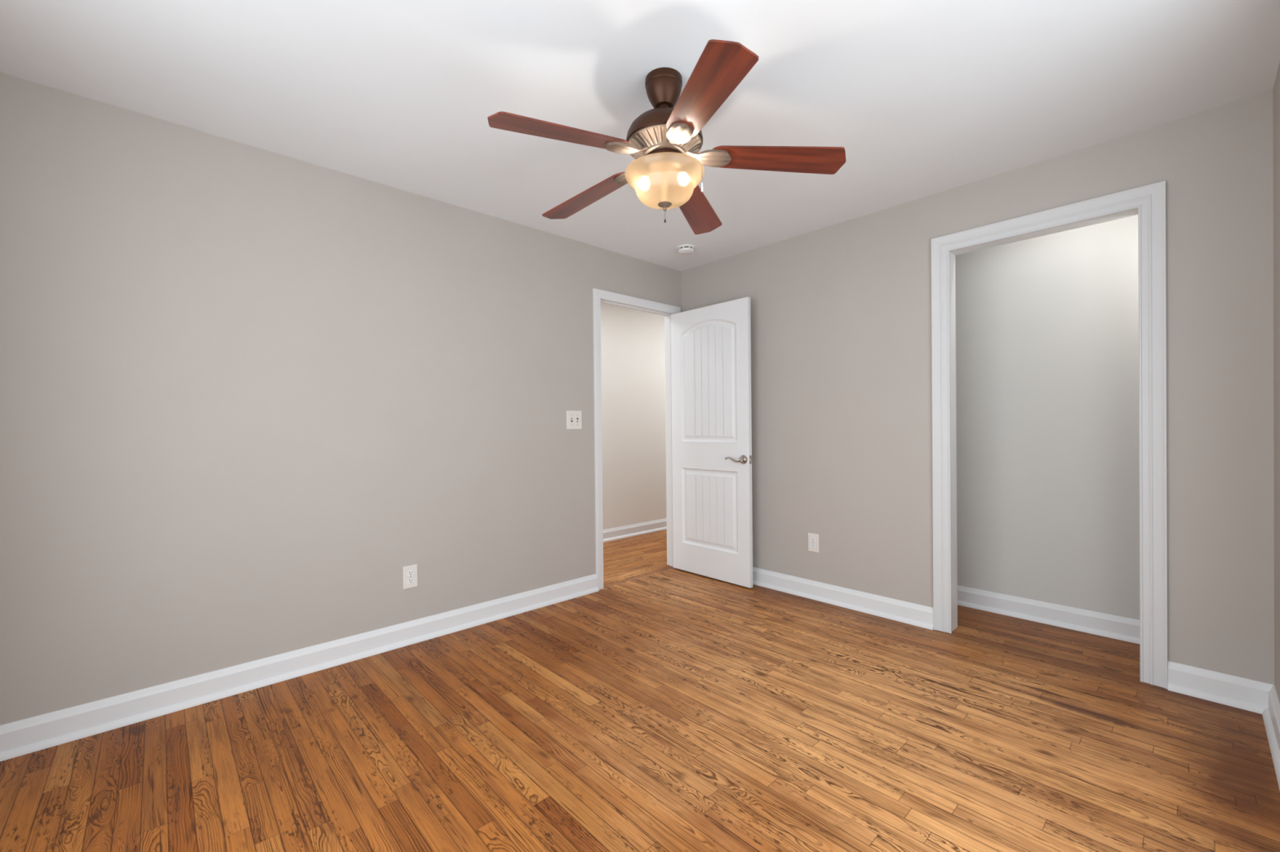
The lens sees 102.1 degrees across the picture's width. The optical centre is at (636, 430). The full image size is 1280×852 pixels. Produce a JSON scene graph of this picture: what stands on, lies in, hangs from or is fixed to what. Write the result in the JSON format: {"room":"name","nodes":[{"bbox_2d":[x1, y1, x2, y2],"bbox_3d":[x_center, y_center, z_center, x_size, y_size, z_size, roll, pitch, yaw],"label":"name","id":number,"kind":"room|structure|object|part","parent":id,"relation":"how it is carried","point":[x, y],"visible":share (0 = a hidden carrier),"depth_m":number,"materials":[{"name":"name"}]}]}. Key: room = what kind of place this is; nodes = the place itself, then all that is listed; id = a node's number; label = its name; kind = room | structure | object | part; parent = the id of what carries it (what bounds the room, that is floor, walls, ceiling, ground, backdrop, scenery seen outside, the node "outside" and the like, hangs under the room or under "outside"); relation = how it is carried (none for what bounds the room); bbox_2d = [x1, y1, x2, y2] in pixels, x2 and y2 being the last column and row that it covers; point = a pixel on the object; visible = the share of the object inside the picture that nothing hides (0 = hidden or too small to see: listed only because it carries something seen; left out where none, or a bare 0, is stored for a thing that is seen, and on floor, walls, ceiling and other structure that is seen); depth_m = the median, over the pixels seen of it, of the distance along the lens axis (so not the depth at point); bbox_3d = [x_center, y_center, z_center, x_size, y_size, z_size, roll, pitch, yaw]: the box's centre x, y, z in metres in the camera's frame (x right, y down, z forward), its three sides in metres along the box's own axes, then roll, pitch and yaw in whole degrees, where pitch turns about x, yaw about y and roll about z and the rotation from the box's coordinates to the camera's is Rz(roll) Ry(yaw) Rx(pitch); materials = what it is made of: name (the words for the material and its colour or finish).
{"room":"empty bedroom","nodes":[
{"label":"empty bedroom","id":0,"kind":"room"},
{"bbox_2d":[0,72,681,725],"bbox_3d":[0.005,-0.093,4.025,6.915,2.440,0.115,-1,1,-43],"label":"wall","id":1,"kind":"structure","parent":0,"point":[245,389],"depth_m":2.33,"materials":[{"name":"beige paint"}]},
{"bbox_2d":[0,573,599,761],"bbox_3d":[-1.331,1.091,2.681,2.870,0.116,0.033,-1,1,-43],"label":"baseboard","id":2,"kind":"structure","parent":1,"relation":"attached to","point":[37,733],"depth_m":2.31,"materials":[{"name":"white paint"}]},
{"bbox_2d":[403,564,417,590],"bbox_3d":[-1.224,0.792,2.798,0.076,0.122,0.008,-1,1,-43],"label":"power outlet","id":3,"kind":"object","parent":1,"relation":"attached to","point":[410,573],"visible":1,"depth_m":2.80,"materials":[{"name":"beige plastic"}]},
{"bbox_2d":[407,570,413,576],"bbox_3d":[-1.223,0.772,2.796,0.036,0.028,0.002,-1,1,-43],"label":"socket","id":4,"kind":"object","parent":3,"relation":"attached to","point":[410,573],"depth_m":2.79,"materials":[{"name":"white plastic"}]},
{"bbox_2d":[407,577,413,583],"bbox_3d":[-1.222,0.813,2.796,0.036,0.028,0.002,-1,1,-43],"label":"socket","id":5,"kind":"object","parent":3,"relation":"attached to","point":[410,580],"depth_m":2.80,"materials":[{"name":"white plastic"}]},
{"bbox_2d":[566,410,582,429],"bbox_3d":[-0.424,-0.072,3.537,0.126,0.128,0.018,-1,1,-43],"label":"light switch","id":6,"kind":"object","parent":1,"relation":"attached to","point":[574,418],"visible":1,"depth_m":3.54,"materials":[{"name":"beige plastic"}]},
{"bbox_2d":[592,288,680,590],"bbox_3d":[-0.004,0.059,4.007,0.904,2.136,0.134,-1,1,-43],"label":"door frame","id":7,"kind":"structure","parent":1,"relation":"attached to","point":[599,296],"depth_m":3.76,"materials":[{"name":"white paint"}]},
{"bbox_2d":[671,297,752,588],"bbox_3d":[0.529,0.087,3.910,0.096,2.050,0.770,-1,0,-42],"label":"door","id":8,"kind":"structure","parent":1,"relation":"in","point":[711,344],"depth_m":3.88,"materials":[{"name":"white paint"}]},
{"bbox_3d":[0.688,0.207,3.688,0.028,0.037,0.148,-1,0,-42],"label":"lever","id":9,"kind":"part","parent":8,"relation":"part of","materials":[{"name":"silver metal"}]},
{"bbox_3d":[0.746,0.206,3.661,0.030,0.066,0.066,-1,0,-42],"label":"handle","id":10,"kind":"part","parent":8,"relation":"part of","materials":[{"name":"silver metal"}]},
{"bbox_2d":[600,303,666,529],"bbox_3d":[-0.060,-0.098,4.841,6.100,2.440,1.170,-1,1,-43],"label":"wall","id":11,"kind":"structure","parent":0,"point":[633,436],"depth_m":5.52,"materials":[{"name":"beige paint"}]},
{"bbox_2d":[603,518,666,542],"bbox_3d":[-0.367,1.065,5.192,5.900,0.116,0.033,-1,1,-43],"label":"baseboard","id":12,"kind":"structure","parent":11,"relation":"attached to","point":[613,534],"depth_m":5.50,"materials":[{"name":"white paint"}]},
{"bbox_2d":[603,529,673,587],"bbox_3d":[0.025,1.122,4.770,5.900,0.001,1.184,-1,1,-43],"label":"floor","id":13,"kind":"structure","parent":0,"point":[633,557],"depth_m":4.57,"materials":[{"name":"brown wood"}]},
{"bbox_2d":[0,568,1279,851],"bbox_3d":[0.256,1.137,2.062,4.355,0.001,3.100,-1,1,-43],"label":"floor","id":14,"kind":"structure","parent":0,"point":[674,709],"depth_m":1.85,"materials":[{"name":"brown wood"}]},
{"bbox_2d":[0,0,1279,271],"bbox_3d":[0.028,-1.325,1.857,3.800,0.050,3.100,-1,1,-43],"label":"ceiling","id":15,"kind":"structure","parent":0,"point":[922,98],"depth_m":1.92,"materials":[{"name":"white paint"}]},
{"bbox_2d":[487,39,845,235],"bbox_3d":[0.064,-1.038,1.932,1.241,0.525,1.230,-1,1,-43],"label":"ceiling fan","id":16,"kind":"object","parent":15,"relation":"hanging from","point":[665,141],"visible":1,"depth_m":1.83,"materials":[{"name":"brown wood"}]},
{"bbox_3d":[-0.248,-0.982,1.709,0.491,0.006,0.139,-7,14,-31],"label":"blade","id":17,"kind":"part","parent":16,"relation":"part of","materials":[{"name":"brown wood"}]},
{"bbox_3d":[-0.208,-0.986,2.188,0.491,0.006,0.139,-7,7,41],"label":"blade","id":18,"kind":"part","parent":16,"relation":"part of","materials":[{"name":"brown wood"}]},
{"bbox_3d":[0.103,-0.900,1.922,0.294,0.120,0.294,-1,1,-43],"label":"lamp shade","id":19,"kind":"part","parent":16,"relation":"part of","materials":[{"name":"beige glass"}]},
{"bbox_3d":[0.260,-0.991,2.299,0.139,0.006,0.491,-12,-9,21],"label":"blade","id":20,"kind":"part","parent":16,"relation":"part of","materials":[{"name":"brown wood"}]},
{"bbox_3d":[0.196,-0.985,1.523,0.139,0.006,0.491,10,3,-14],"label":"blade","id":21,"kind":"part","parent":16,"relation":"part of","materials":[{"name":"brown wood"}]},
{"bbox_3d":[0.510,-0.991,1.887,0.491,0.006,0.139,5,-10,5],"label":"blade","id":22,"kind":"part","parent":16,"relation":"part of","materials":[{"name":"brown wood"}]},
{"bbox_2d":[676,244,695,254],"bbox_3d":[0.353,-1.296,3.721,0.136,0.038,0.136,-1,1,-43],"label":"smoke detector","id":23,"kind":"object","parent":15,"relation":"attached to","point":[686,249],"visible":1,"depth_m":3.68,"materials":[{"name":"white plastic"}]},
{"bbox_2d":[681,89,1274,684],"bbox_3d":[1.514,-0.103,3.155,0.115,2.440,3.215,-1,1,-43],"label":"wall","id":24,"kind":"structure","parent":0,"point":[841,313],"depth_m":2.83,"materials":[{"name":"beige paint"}]},
{"bbox_2d":[808,533,818,552],"bbox_3d":[1.174,0.748,3.446,0.008,0.122,0.076,-1,1,-43],"label":"power outlet","id":25,"kind":"object","parent":24,"relation":"attached to","point":[813,539],"visible":1,"depth_m":3.44,"materials":[{"name":"beige plastic"}]},
{"bbox_2d":[752,567,933,630],"bbox_3d":[1.022,1.061,3.597,0.033,0.116,1.891,-1,1,-43],"label":"baseboard","id":26,"kind":"structure","parent":24,"relation":"attached to","point":[916,615],"depth_m":3.26,"materials":[{"name":"white paint"}]},
{"bbox_2d":[930,180,1167,688],"bbox_3d":[2.013,0.022,2.605,0.138,2.186,0.917,-1,1,-43],"label":"door frame","id":27,"kind":"structure","parent":24,"relation":"attached to","point":[1148,202],"depth_m":2.29,"materials":[{"name":"white paint"}]},
{"bbox_2d":[1167,661,1272,714],"bbox_3d":[2.388,1.056,2.124,0.033,0.116,0.292,-1,1,-43],"label":"baseboard","id":28,"kind":"structure","parent":24,"relation":"attached to","point":[1251,695],"depth_m":2.12,"materials":[{"name":"white paint"}]},
{"bbox_2d":[955,214,1139,620],"bbox_3d":[2.248,-0.109,2.846,0.540,2.440,1.765,-1,1,-43],"label":"wall","id":29,"kind":"structure","parent":0,"point":[1047,326],"depth_m":2.96,"materials":[{"name":"grey paint"}]},
{"bbox_2d":[957,585,1139,644],"bbox_3d":[2.367,1.051,2.963,0.033,0.116,1.550,-1,1,-43],"label":"baseboard","id":30,"kind":"structure","parent":29,"relation":"attached to","point":[1122,628],"depth_m":2.95,"materials":[{"name":"white paint"}]},
{"bbox_2d":[1272,62,1279,702],"bbox_3d":[1.348,-0.087,0.886,4.615,2.440,0.115,-1,1,-43],"label":"wall","id":31,"kind":"structure","parent":0,"point":[1276,91],"depth_m":1.94,"materials":[{"name":"beige paint"}]},
{"bbox_2d":[1262,684,1279,791],"bbox_3d":[1.095,1.078,0.749,3.800,0.116,0.033,-1,1,-43],"label":"baseboard","id":32,"kind":"structure","parent":31,"relation":"attached to","point":[1271,715],"depth_m":1.87,"materials":[{"name":"white paint"}]}
]}

